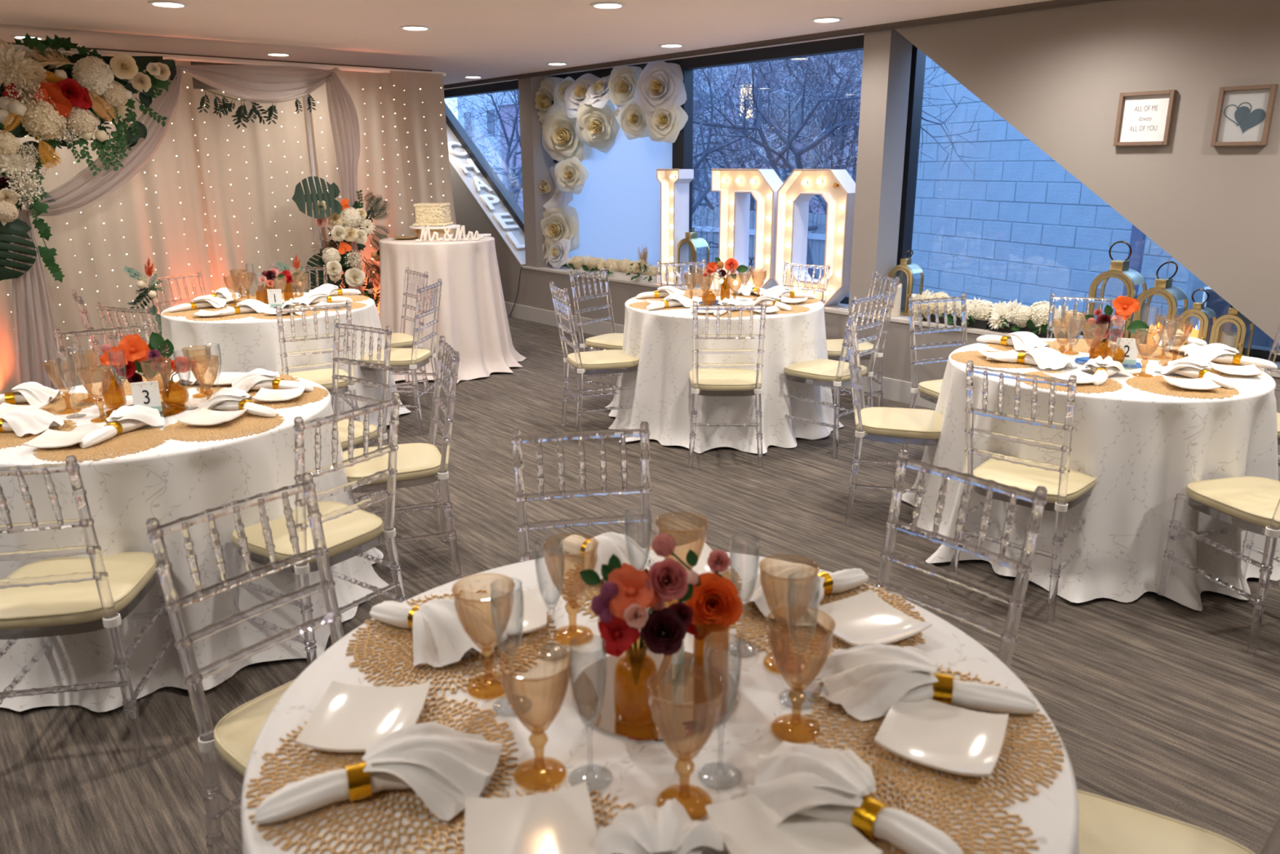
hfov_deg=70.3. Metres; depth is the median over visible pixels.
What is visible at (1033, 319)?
flower box
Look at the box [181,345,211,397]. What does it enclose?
goblet
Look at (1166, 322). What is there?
bowl
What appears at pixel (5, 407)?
plate
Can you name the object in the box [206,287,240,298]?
napkin
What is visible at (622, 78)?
rose
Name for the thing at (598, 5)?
recessed light
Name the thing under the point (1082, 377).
plate
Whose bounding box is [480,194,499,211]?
letter
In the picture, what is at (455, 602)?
bowl
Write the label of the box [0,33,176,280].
floral arrangement
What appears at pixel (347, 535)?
seat cushion
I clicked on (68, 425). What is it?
placemat
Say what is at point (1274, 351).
acrylic chair
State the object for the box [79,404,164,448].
napkin
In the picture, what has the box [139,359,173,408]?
goblet
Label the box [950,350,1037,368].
placemat
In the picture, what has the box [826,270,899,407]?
acrylic chair
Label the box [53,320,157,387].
acrylic chair
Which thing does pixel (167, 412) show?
disc
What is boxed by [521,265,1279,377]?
trim
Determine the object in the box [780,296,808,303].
plate
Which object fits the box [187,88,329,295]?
curtain
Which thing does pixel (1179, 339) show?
napkin
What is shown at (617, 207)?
frosted panel
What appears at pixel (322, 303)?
plate
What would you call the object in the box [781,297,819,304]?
placemat
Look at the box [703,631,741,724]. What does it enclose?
bowl
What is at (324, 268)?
acrylic chair
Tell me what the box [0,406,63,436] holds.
napkin
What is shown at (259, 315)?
placemat
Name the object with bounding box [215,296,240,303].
plate
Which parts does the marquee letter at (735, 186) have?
light bulb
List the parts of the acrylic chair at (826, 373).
leg, seat frame, leg, post, rail, rail, rail, leg, rail, post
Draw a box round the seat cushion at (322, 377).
[280,368,348,390]
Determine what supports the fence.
on the ground
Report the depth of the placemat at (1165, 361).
3.80 m
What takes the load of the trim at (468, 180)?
attached to the wall at (1058, 76)
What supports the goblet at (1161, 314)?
on the placemat at (1158, 351)
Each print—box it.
[1119,94,1169,142]
[1217,88,1270,142]
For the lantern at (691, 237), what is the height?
0.498 m
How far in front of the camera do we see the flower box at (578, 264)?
8.85 m
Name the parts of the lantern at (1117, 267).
ring handle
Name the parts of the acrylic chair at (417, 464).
leg, seat frame, post, rail, leg, rail, rail, rail, post, leg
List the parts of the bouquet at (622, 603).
stem, stem, stem, stem, stem, stem, stem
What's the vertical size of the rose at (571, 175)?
0.368 m
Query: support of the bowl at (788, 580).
on the flute at (788, 580)
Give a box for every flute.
[56,355,85,418]
[66,346,92,404]
[173,348,198,410]
[490,577,524,716]
[534,535,568,661]
[568,634,607,792]
[624,506,651,608]
[703,631,741,790]
[727,533,759,657]
[783,571,819,710]
[1063,315,1082,368]
[1138,306,1159,355]
[1155,320,1177,374]
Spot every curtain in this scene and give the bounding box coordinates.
[0,221,17,394]
[8,50,216,386]
[56,71,444,353]
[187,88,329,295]
[304,67,409,317]
[390,71,456,235]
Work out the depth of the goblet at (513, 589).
1.48 m
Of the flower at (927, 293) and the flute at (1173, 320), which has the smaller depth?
the flute at (1173, 320)
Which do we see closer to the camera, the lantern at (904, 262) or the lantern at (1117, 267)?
the lantern at (1117, 267)
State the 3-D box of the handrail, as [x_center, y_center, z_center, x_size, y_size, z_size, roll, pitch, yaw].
[6.223,-0.068,6.356,0.060,1.440,4.350,-14,21,-38]
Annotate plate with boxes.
[0,401,49,417]
[22,426,101,448]
[177,407,247,425]
[191,309,223,316]
[198,372,247,385]
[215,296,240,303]
[252,385,305,401]
[261,307,288,315]
[294,680,431,751]
[313,301,346,306]
[392,235,417,239]
[460,585,546,635]
[464,781,597,853]
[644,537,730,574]
[646,299,661,303]
[689,306,715,313]
[705,792,883,853]
[753,305,780,313]
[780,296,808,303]
[806,589,932,645]
[874,698,1008,776]
[977,349,1018,360]
[1042,368,1105,383]
[1160,342,1199,354]
[1161,374,1221,390]
[1208,361,1263,375]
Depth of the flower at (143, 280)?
5.87 m
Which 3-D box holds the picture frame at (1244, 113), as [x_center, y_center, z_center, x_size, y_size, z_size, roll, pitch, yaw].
[2.980,-1.535,4.493,0.034,0.282,0.241,-14,21,-38]
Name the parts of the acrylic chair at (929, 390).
leg, post, seat frame, rail, rail, rail, rail, post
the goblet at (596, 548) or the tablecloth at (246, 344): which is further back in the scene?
the tablecloth at (246, 344)
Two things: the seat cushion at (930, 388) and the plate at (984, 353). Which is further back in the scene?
the seat cushion at (930, 388)
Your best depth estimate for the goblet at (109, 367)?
3.12 m
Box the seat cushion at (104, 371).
[102,369,171,379]
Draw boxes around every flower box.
[565,254,616,276]
[603,258,657,282]
[914,291,1001,329]
[986,298,1084,338]
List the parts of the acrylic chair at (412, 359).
seat frame, post, leg, rail, rail, rail, rail, post, leg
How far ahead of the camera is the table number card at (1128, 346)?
3.86 m
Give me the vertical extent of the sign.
0.121 m
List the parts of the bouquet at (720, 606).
stem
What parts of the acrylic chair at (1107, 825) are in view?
post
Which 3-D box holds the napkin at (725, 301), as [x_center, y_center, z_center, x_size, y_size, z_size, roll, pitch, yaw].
[0.525,-0.711,5.333,0.197,0.079,0.340,0,16,3]
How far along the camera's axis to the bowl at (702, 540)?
1.73 m
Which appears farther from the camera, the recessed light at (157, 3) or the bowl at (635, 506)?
the recessed light at (157, 3)
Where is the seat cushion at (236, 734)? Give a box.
[213,682,292,777]
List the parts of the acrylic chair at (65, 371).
post, rail, rail, post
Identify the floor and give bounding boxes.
[0,315,1279,853]
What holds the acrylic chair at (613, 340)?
on the floor
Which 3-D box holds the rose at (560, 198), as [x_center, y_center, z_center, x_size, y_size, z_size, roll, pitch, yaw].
[-0.931,-2.428,9.352,0.579,0.550,0.238,7,18,23]
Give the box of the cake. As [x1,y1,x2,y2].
[412,202,453,226]
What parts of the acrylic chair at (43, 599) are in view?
rail, rail, rail, leg, rail, seat frame, post, leg, leg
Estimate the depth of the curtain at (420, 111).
7.58 m
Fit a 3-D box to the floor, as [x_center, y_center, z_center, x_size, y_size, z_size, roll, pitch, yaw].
[-2.060,0.634,3.815,9.360,0.100,14.000,-14,21,-38]
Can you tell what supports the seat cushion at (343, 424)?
on the acrylic chair at (343, 424)
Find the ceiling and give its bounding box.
[0,0,1052,89]
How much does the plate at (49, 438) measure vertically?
0.027 m
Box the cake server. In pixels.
[462,233,491,236]
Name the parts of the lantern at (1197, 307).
ring handle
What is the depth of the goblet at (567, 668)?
1.26 m
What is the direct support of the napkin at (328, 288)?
on the placemat at (354, 298)
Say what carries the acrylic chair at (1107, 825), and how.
on the floor
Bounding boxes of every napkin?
[0,382,60,404]
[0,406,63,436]
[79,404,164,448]
[167,363,218,384]
[168,295,226,312]
[198,387,275,417]
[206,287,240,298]
[212,298,271,316]
[229,368,313,391]
[253,721,503,824]
[280,297,309,315]
[297,290,352,304]
[308,283,360,295]
[369,598,506,666]
[560,532,655,583]
[592,797,726,853]
[635,285,685,298]
[646,293,693,310]
[713,297,740,315]
[733,282,765,295]
[739,563,868,625]
[747,741,963,853]
[751,293,791,311]
[759,285,815,298]
[808,642,1036,720]
[976,331,1049,351]
[986,346,1075,369]
[1075,355,1130,385]
[1151,328,1207,346]
[1160,356,1235,388]
[1184,342,1277,369]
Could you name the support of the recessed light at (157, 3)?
in the ceiling
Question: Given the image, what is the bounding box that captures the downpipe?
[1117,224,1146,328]
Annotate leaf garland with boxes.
[196,85,315,128]
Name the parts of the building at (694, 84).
pane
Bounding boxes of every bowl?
[43,358,76,391]
[56,355,76,390]
[66,346,85,379]
[66,349,98,380]
[76,364,111,399]
[139,359,172,386]
[173,348,191,385]
[181,345,211,376]
[187,355,218,387]
[451,581,515,649]
[490,577,524,656]
[497,644,571,733]
[534,535,564,605]
[542,533,598,600]
[568,634,606,726]
[624,506,651,569]
[655,512,708,567]
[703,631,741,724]
[729,533,759,602]
[759,554,819,626]
[766,605,835,689]
[786,571,819,651]
[1062,311,1087,337]
[1082,320,1108,347]
[1135,328,1163,358]
[1155,314,1182,342]
[1165,322,1193,349]
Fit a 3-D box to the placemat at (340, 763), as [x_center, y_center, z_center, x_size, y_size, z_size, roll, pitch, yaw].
[-0.369,0.491,1.325,0.381,0.003,0.380,-12,20,-35]
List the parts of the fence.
rail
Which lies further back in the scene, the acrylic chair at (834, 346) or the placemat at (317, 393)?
the acrylic chair at (834, 346)
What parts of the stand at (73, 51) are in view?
rail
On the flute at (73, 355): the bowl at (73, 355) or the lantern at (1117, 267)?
the bowl at (73, 355)
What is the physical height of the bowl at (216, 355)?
0.113 m
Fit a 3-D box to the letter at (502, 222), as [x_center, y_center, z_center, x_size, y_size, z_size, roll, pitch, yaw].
[-1.480,-2.270,10.036,0.200,0.176,0.219,-14,21,-38]
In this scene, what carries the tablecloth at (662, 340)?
on the floor
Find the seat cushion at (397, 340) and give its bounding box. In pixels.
[382,333,413,347]
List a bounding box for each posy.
[123,257,162,335]
[275,254,306,293]
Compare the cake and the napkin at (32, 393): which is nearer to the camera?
the napkin at (32, 393)
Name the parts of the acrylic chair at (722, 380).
leg, leg, post, seat frame, rail, rail, rail, rail, leg, post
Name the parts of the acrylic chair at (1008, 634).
post, rail, rail, rail, rail, post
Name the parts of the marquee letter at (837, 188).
light bulb, light bulb, light bulb, light bulb, light bulb, light bulb, light bulb, light bulb, light bulb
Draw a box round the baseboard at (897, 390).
[504,302,1279,480]
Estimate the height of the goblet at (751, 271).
0.184 m
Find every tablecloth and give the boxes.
[0,372,389,711]
[160,292,411,426]
[240,547,1079,853]
[378,235,526,382]
[605,288,843,453]
[901,338,1279,611]
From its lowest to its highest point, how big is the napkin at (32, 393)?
0.081 m
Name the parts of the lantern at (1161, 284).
ring handle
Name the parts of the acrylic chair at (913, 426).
rail, leg, post, rail, post, rail, rail, seat frame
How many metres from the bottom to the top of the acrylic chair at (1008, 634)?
0.924 m
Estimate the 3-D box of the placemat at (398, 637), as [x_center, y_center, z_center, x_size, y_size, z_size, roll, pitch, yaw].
[-0.345,0.388,1.684,0.380,0.003,0.381,4,17,15]
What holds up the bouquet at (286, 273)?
in the vase
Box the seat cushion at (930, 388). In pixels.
[918,379,942,398]
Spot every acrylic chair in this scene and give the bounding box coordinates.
[0,454,179,765]
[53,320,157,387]
[71,289,171,382]
[95,302,173,377]
[145,472,344,853]
[148,270,206,315]
[224,391,406,666]
[272,264,327,293]
[275,299,359,421]
[331,318,401,524]
[342,335,462,577]
[358,278,444,435]
[382,266,431,406]
[511,421,653,562]
[549,280,639,442]
[569,266,623,396]
[657,258,706,288]
[688,301,766,469]
[778,289,890,459]
[782,260,830,310]
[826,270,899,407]
[844,312,942,524]
[875,449,1047,668]
[902,293,967,450]
[946,360,1097,622]
[1046,293,1128,338]
[1076,789,1279,853]
[1155,476,1279,655]
[1263,323,1279,466]
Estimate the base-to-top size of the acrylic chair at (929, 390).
0.924 m
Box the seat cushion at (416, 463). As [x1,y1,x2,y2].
[342,443,440,484]
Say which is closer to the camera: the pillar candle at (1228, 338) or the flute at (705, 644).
the flute at (705, 644)
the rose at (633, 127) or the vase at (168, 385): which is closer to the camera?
the vase at (168, 385)
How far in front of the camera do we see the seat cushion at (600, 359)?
5.48 m
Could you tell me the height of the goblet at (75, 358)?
0.184 m
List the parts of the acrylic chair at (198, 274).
post, rail, rail, post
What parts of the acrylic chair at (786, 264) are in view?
post, rail, rail, post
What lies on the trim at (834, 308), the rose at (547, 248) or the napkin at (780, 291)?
the rose at (547, 248)
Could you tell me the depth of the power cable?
9.78 m
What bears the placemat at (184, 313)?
on the tablecloth at (246, 344)
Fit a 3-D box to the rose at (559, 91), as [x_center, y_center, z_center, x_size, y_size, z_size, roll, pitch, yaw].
[-0.716,-3.251,8.823,0.292,0.282,0.111,9,19,30]
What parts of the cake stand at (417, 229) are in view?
plate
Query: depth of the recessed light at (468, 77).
9.22 m
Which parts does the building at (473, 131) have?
pane, pane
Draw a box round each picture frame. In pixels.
[1112,89,1177,146]
[1210,84,1278,146]
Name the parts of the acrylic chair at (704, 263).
post, rail, rail, post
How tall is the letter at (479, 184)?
0.176 m
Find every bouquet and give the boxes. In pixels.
[99,333,156,391]
[147,332,196,398]
[257,268,284,288]
[276,270,298,291]
[578,553,693,685]
[651,533,742,640]
[702,257,747,290]
[1084,295,1149,350]
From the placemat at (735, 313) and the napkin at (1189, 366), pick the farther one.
the placemat at (735, 313)
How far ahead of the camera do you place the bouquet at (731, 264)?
5.61 m
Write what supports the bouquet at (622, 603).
in the vase at (645, 646)
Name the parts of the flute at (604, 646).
stem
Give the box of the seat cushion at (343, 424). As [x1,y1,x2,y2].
[337,419,377,448]
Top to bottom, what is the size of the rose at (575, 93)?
0.413 m
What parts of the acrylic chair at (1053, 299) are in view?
post, rail, rail, post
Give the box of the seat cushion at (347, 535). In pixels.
[232,501,383,563]
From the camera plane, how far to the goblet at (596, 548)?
1.64 m
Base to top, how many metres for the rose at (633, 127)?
0.366 m
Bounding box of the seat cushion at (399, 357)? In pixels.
[358,347,431,366]
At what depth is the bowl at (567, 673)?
1.25 m
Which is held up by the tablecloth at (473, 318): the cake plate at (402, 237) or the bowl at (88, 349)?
the cake plate at (402, 237)
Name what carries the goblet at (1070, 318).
on the tablecloth at (1143, 449)
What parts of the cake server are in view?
handle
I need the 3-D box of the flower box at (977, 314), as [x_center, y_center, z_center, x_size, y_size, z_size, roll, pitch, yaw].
[2.066,-0.773,5.980,0.231,0.198,0.612,-14,21,-40]
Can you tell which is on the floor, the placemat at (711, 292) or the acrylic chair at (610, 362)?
the acrylic chair at (610, 362)
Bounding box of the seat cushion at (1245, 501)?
[1185,476,1279,527]
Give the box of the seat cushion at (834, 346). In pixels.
[826,338,878,356]
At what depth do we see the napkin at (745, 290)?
6.02 m
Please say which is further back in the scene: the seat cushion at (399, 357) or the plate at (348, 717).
the seat cushion at (399, 357)
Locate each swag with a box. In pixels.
[23,65,182,216]
[177,65,333,103]
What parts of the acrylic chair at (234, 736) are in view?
post, leg, rail, seat frame, rail, rail, rail, post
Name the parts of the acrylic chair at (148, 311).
post, rail, rail, post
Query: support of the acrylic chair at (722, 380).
on the floor
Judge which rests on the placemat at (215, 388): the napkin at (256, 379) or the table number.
the napkin at (256, 379)
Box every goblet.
[43,358,81,413]
[66,349,101,401]
[76,364,111,422]
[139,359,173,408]
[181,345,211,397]
[187,355,218,409]
[222,275,239,306]
[229,270,245,297]
[236,271,253,288]
[290,272,307,291]
[451,581,515,698]
[497,644,571,790]
[542,533,598,644]
[646,664,724,795]
[655,512,708,601]
[696,267,710,297]
[697,273,713,305]
[751,271,766,300]
[759,554,819,674]
[766,605,835,742]
[1053,318,1078,346]
[1062,311,1087,354]
[1080,320,1108,363]
[1133,328,1163,376]
[1155,314,1182,359]
[1164,322,1193,364]
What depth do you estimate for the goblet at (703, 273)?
5.59 m
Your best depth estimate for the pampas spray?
8.29 m
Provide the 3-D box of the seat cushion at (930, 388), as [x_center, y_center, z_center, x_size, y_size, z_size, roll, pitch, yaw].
[1.703,-0.194,4.779,0.392,0.050,0.404,-7,17,-21]
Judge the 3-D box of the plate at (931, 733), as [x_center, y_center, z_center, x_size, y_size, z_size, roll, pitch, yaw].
[0.452,0.460,1.361,0.166,0.027,0.166,9,18,28]
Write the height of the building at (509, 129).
4.800 m
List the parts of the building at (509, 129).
cornice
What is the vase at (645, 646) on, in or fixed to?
on the disc at (678, 723)
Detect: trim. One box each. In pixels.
[443,0,1112,88]
[446,124,525,265]
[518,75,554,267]
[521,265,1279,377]
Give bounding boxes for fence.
[691,208,849,294]
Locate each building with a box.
[457,90,515,182]
[493,90,698,211]
[693,66,728,209]
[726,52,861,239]
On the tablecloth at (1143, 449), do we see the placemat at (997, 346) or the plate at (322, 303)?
the placemat at (997, 346)
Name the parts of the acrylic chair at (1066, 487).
leg, post, rail, rail, rail, rail, seat frame, leg, post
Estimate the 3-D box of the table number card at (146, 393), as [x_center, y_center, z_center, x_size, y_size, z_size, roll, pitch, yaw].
[-1.731,-0.102,3.191,0.085,0.115,0.038,-7,17,-22]
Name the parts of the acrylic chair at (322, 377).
post, rail, rail, rail, rail, seat frame, leg, post, leg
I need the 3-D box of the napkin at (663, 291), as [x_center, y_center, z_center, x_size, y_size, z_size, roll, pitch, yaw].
[0.148,-0.872,5.895,0.312,0.081,0.192,-11,19,-32]
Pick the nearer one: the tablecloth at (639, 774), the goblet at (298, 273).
the tablecloth at (639, 774)
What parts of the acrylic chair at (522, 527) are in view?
post, rail, rail, rail, rail, post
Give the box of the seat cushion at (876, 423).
[860,407,942,439]
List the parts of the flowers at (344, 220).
lace flower, lace flower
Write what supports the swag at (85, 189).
hanging from the stand at (73, 51)
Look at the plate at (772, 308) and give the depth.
5.32 m
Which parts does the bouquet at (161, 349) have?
stem, stem, stem, stem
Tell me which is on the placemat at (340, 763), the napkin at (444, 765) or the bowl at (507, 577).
the napkin at (444, 765)
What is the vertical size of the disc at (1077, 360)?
0.005 m
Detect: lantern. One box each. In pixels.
[675,227,709,287]
[886,249,924,315]
[1083,240,1146,342]
[1129,261,1188,346]
[1173,288,1217,346]
[1208,304,1254,356]
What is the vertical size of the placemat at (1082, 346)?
0.003 m
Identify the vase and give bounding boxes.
[101,373,126,407]
[161,385,189,407]
[613,645,657,727]
[693,595,728,684]
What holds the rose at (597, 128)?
attached to the frosted panel
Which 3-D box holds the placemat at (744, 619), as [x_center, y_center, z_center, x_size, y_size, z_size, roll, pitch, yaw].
[0.354,0.366,1.745,0.381,0.003,0.380,-4,17,-14]
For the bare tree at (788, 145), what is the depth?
10.67 m
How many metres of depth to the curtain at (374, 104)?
7.33 m
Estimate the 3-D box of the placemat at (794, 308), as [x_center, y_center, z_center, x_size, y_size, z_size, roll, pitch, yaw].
[0.827,-0.710,5.459,0.381,0.003,0.380,15,22,42]
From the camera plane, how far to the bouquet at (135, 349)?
3.29 m
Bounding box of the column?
[848,29,912,315]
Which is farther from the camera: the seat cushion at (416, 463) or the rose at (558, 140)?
the rose at (558, 140)
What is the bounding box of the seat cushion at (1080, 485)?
[974,454,1096,503]
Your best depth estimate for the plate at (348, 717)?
1.42 m
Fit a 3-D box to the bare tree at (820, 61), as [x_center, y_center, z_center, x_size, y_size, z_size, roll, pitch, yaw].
[3.566,-4.618,16.249,5.719,6.230,6.714,7,18,23]
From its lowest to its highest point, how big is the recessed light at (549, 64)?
0.010 m
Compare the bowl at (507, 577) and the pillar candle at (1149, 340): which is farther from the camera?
the pillar candle at (1149, 340)
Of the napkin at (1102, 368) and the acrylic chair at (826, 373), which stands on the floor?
the acrylic chair at (826, 373)
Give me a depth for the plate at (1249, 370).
3.73 m
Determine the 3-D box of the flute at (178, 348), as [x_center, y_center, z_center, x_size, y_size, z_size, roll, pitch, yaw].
[-1.631,-0.171,3.260,0.063,0.215,0.063,3,16,11]
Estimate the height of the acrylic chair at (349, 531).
0.924 m
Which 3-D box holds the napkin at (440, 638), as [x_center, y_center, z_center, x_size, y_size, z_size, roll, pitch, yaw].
[-0.390,0.356,1.653,0.293,0.081,0.189,3,16,11]
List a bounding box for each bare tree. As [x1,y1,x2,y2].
[444,94,523,206]
[445,90,522,203]
[464,50,981,279]
[466,91,672,198]
[671,50,862,221]
[671,50,862,237]
[671,52,860,208]
[671,53,862,195]
[671,55,815,213]
[671,64,823,220]
[692,49,863,276]
[693,50,863,234]
[713,50,862,199]
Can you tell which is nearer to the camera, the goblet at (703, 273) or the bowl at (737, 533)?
the bowl at (737, 533)
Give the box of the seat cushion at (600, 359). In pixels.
[567,350,639,369]
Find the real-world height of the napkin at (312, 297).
0.079 m
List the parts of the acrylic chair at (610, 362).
rail, post, rail, rail, leg, rail, post, leg, seat frame, leg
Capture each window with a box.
[444,80,524,232]
[551,59,672,266]
[672,35,864,304]
[895,44,1279,361]
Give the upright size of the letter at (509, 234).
0.176 m
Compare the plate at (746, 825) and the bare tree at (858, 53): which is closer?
the plate at (746, 825)
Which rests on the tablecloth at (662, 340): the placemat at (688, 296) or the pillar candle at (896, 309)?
the placemat at (688, 296)
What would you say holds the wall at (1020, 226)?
on the ground
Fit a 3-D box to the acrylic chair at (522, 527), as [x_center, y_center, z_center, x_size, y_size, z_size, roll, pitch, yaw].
[-0.118,0.500,2.395,0.411,0.924,0.487,-3,16,-10]
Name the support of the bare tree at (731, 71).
on the ground
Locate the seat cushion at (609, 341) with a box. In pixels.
[585,333,623,350]
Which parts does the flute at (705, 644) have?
stem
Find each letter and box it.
[448,141,467,156]
[454,158,480,174]
[473,176,493,192]
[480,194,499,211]
[492,212,519,230]
[506,231,524,249]
[656,168,693,284]
[709,168,783,289]
[773,168,855,306]
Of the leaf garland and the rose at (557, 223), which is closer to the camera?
the leaf garland
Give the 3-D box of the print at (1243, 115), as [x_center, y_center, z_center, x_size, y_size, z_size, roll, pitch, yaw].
[2.988,-1.537,4.499,0.006,0.242,0.201,-14,21,-38]
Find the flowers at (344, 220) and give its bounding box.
[291,176,391,306]
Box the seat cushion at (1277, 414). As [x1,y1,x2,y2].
[1276,413,1279,438]
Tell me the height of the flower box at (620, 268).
0.181 m
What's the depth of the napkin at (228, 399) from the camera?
3.21 m
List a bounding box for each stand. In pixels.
[8,44,446,257]
[409,224,460,239]
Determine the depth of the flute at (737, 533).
1.60 m
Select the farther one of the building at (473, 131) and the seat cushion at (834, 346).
the building at (473, 131)
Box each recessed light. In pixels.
[10,35,44,39]
[147,0,188,8]
[265,53,291,56]
[399,25,431,31]
[462,75,483,78]
[546,62,568,65]
[590,2,625,8]
[658,44,684,47]
[810,17,843,22]
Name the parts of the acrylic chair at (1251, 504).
leg, seat frame, leg, leg, post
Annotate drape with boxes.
[12,209,65,389]
[325,72,364,295]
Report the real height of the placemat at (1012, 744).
0.003 m
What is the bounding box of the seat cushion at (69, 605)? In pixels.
[0,552,155,629]
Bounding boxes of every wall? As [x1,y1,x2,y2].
[7,42,431,89]
[449,0,1279,455]
[910,55,1207,332]
[1206,292,1279,348]
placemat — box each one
[0,419,76,448]
[16,392,100,415]
[32,426,171,462]
[98,373,200,395]
[161,410,284,441]
[162,306,229,316]
[185,297,246,306]
[185,311,255,320]
[196,373,299,395]
[239,293,297,301]
[245,386,328,409]
[245,691,518,853]
[251,311,319,319]
[306,302,366,311]
[333,294,369,302]
[345,589,556,694]
[400,784,634,853]
[560,546,742,628]
[628,301,688,310]
[635,294,693,300]
[683,288,733,296]
[697,310,757,317]
[728,582,925,666]
[730,292,761,297]
[746,743,1039,853]
[753,304,809,314]
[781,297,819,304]
[804,664,1064,808]
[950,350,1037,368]
[985,341,1071,354]
[1020,370,1122,393]
[1051,337,1139,354]
[1106,344,1188,360]
[1125,375,1239,399]
[1158,357,1262,377]
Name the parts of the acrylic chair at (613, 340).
post, rail, rail, rail, rail, seat frame, post, leg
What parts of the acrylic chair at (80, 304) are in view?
rail, post, post, leg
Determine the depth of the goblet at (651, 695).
1.19 m
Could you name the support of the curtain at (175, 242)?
hanging from the stand at (73, 51)
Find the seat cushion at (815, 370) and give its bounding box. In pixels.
[784,359,866,382]
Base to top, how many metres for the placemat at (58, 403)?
0.003 m
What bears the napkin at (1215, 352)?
on the placemat at (1165, 361)
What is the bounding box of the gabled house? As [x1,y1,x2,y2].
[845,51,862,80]
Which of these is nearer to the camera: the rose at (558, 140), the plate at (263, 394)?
the plate at (263, 394)
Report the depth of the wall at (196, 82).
7.37 m
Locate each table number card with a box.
[130,380,162,413]
[266,288,282,308]
[1114,337,1139,366]
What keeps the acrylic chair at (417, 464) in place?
on the floor
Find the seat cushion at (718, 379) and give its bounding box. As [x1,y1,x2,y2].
[688,368,756,391]
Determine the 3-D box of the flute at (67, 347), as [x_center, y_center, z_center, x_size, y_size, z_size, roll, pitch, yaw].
[-2.045,-0.186,3.321,0.063,0.215,0.063,0,16,1]
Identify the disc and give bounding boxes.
[99,401,188,422]
[571,648,738,743]
[697,299,742,305]
[1074,355,1142,370]
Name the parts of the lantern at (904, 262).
ring handle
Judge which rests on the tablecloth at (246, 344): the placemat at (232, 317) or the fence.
the placemat at (232, 317)
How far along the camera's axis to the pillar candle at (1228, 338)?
4.83 m
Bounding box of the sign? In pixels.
[415,225,483,241]
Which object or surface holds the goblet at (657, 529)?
on the placemat at (577, 580)
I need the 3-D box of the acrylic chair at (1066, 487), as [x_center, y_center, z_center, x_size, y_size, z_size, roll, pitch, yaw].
[1.466,0.192,3.427,0.411,0.924,0.487,14,21,41]
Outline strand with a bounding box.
[31,217,65,282]
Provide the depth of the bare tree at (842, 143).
14.88 m
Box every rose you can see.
[534,76,563,128]
[539,163,572,212]
[540,204,578,253]
[542,104,591,162]
[542,240,549,264]
[547,238,570,268]
[554,76,574,106]
[555,155,589,194]
[564,73,599,118]
[575,99,619,152]
[583,75,609,108]
[608,65,642,108]
[614,106,621,119]
[617,97,648,139]
[634,60,686,117]
[644,98,688,142]
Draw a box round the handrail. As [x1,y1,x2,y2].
[1197,285,1216,329]
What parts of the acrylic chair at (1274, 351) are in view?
post, rail, rail, rail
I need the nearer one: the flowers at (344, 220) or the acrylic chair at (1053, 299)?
the acrylic chair at (1053, 299)
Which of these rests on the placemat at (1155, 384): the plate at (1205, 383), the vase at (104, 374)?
the plate at (1205, 383)
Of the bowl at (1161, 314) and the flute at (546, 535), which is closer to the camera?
the flute at (546, 535)
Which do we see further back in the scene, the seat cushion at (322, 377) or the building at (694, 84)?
the building at (694, 84)
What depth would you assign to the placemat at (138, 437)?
2.83 m
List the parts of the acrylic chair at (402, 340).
post, leg, rail, rail, rail, rail, post, leg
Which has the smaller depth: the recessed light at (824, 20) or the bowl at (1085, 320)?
the bowl at (1085, 320)
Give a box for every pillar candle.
[889,282,902,316]
[911,292,925,319]
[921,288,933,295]
[1146,322,1165,346]
[1185,325,1199,337]
[1220,331,1239,347]
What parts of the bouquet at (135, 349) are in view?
stem, stem, stem, stem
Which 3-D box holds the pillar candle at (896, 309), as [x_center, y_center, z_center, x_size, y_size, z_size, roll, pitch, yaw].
[1.769,-0.886,6.316,0.084,0.231,0.084,12,20,37]
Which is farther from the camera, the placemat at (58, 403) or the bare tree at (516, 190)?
the bare tree at (516, 190)
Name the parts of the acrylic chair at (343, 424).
post, rail, rail, seat frame, rail, rail, post, leg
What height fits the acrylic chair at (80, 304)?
0.924 m
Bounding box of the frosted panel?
[567,88,671,266]
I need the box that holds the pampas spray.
[629,244,648,272]
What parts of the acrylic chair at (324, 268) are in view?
post, rail, rail, post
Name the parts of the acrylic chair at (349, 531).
leg, post, leg, seat frame, rail, rail, rail, rail, post, leg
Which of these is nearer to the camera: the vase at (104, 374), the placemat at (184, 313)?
the vase at (104, 374)
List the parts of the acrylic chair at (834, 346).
seat frame, post, rail, leg, rail, post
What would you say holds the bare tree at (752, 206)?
on the ground
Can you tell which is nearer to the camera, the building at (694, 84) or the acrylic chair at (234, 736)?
the acrylic chair at (234, 736)
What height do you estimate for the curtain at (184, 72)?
2.071 m
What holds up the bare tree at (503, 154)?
on the ground
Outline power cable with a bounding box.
[509,265,525,316]
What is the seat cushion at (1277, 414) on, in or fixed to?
on the acrylic chair at (1274, 351)
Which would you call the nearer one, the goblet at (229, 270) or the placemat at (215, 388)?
the placemat at (215, 388)
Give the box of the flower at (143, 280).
[136,274,151,284]
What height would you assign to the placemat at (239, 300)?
0.003 m
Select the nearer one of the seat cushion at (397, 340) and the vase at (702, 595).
the vase at (702, 595)

